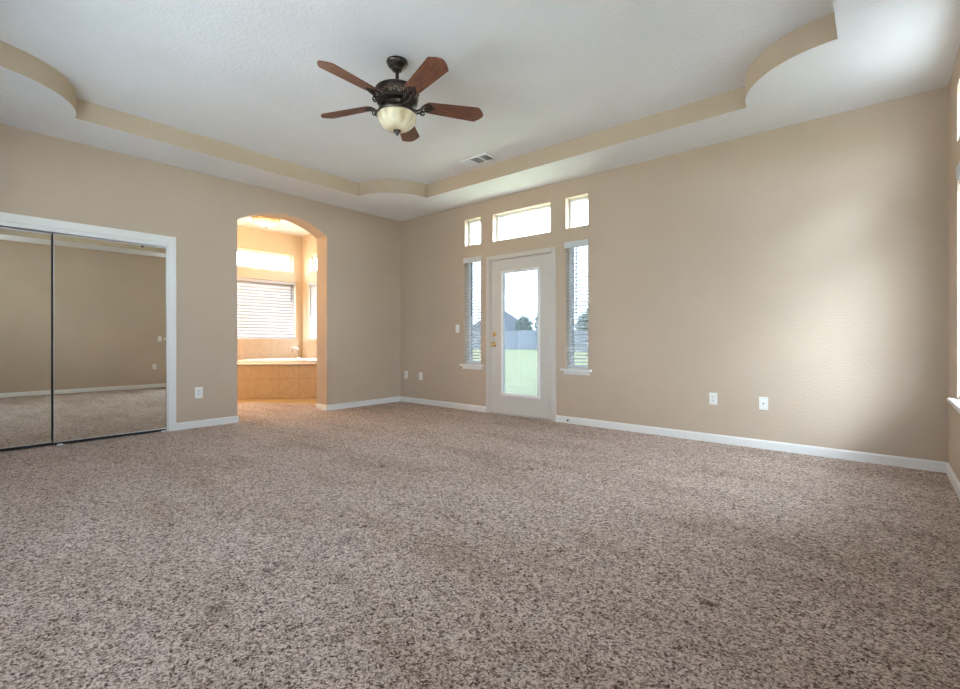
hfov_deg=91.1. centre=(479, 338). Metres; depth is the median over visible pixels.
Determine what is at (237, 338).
window
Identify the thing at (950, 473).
baseboard
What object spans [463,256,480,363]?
window blind
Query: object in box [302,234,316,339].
wall
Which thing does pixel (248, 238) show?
wall
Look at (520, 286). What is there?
door
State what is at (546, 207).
window
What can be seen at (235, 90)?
ceiling
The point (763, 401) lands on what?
cable jack
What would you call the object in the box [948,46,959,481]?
wall
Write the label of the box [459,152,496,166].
ceiling vent
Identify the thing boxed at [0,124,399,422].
wall
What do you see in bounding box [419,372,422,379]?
wall outlet
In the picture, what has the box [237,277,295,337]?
window blind
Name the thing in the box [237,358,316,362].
tub basin
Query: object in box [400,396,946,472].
baseboard
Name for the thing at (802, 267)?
wall
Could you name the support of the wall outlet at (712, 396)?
attached to the wall at (802, 267)
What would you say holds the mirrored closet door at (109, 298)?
hanging from the closet track
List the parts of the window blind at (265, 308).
rail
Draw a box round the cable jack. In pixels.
[759,397,767,409]
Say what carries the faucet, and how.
on the bathtub
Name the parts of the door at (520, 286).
lite frame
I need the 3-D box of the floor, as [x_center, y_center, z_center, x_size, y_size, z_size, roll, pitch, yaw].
[-1.786,1.044,4.437,9.649,0.090,5.720,0,0,40]
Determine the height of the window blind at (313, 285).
1.117 m
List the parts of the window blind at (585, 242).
rail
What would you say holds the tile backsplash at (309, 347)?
attached to the wall at (309, 242)
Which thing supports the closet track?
attached to the wall at (42, 175)
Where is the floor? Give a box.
[0,398,959,688]
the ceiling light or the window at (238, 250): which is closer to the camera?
the ceiling light
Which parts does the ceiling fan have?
blade, blade, lamp shade, blade, blade, blade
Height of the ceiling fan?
0.552 m
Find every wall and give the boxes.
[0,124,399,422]
[237,225,301,339]
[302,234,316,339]
[400,86,947,461]
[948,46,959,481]
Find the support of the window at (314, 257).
in the wall at (309, 242)
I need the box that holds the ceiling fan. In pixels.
[317,55,482,141]
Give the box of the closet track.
[0,223,166,246]
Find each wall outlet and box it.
[195,387,202,397]
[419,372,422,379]
[709,392,716,404]
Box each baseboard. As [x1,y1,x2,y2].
[176,396,399,429]
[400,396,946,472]
[946,462,959,499]
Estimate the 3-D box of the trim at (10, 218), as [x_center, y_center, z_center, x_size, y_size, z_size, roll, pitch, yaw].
[-4.051,-0.054,4.465,0.286,2.106,1.974,0,0,40]
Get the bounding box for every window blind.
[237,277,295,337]
[308,281,316,338]
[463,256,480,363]
[564,239,588,368]
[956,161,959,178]
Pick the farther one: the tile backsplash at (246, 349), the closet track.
the tile backsplash at (246, 349)
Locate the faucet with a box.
[291,347,300,359]
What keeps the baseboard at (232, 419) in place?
attached to the wall at (42, 175)
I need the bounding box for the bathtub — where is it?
[237,347,316,398]
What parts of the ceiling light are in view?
lamp shade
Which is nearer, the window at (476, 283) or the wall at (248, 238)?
the window at (476, 283)
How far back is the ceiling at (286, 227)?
8.67 m
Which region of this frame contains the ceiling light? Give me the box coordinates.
[252,216,279,227]
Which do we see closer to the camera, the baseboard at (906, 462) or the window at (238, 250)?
the baseboard at (906, 462)
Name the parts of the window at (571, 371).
sill, pane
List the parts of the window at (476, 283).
sill, pane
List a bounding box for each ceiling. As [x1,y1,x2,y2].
[0,0,959,221]
[237,216,309,235]
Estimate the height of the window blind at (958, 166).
1.514 m
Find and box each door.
[0,227,54,451]
[52,233,166,444]
[486,247,555,421]
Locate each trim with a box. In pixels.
[0,212,175,430]
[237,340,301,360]
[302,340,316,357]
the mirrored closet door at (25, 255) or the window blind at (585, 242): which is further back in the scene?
the window blind at (585, 242)
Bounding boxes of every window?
[237,249,290,271]
[237,338,293,338]
[313,255,316,270]
[460,261,483,369]
[469,219,480,245]
[497,205,549,240]
[560,246,591,375]
[569,196,587,227]
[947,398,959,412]
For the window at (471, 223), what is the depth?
6.69 m
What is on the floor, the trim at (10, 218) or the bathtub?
the bathtub
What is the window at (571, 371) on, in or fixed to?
in the wall at (802, 267)
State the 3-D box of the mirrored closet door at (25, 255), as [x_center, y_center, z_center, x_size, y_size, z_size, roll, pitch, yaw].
[-4.283,0.003,4.088,0.025,1.978,0.925,0,0,40]
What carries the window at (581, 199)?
in the wall at (802, 267)
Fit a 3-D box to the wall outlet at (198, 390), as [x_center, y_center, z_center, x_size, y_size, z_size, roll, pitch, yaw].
[-3.170,0.606,5.308,0.010,0.126,0.080,0,0,40]

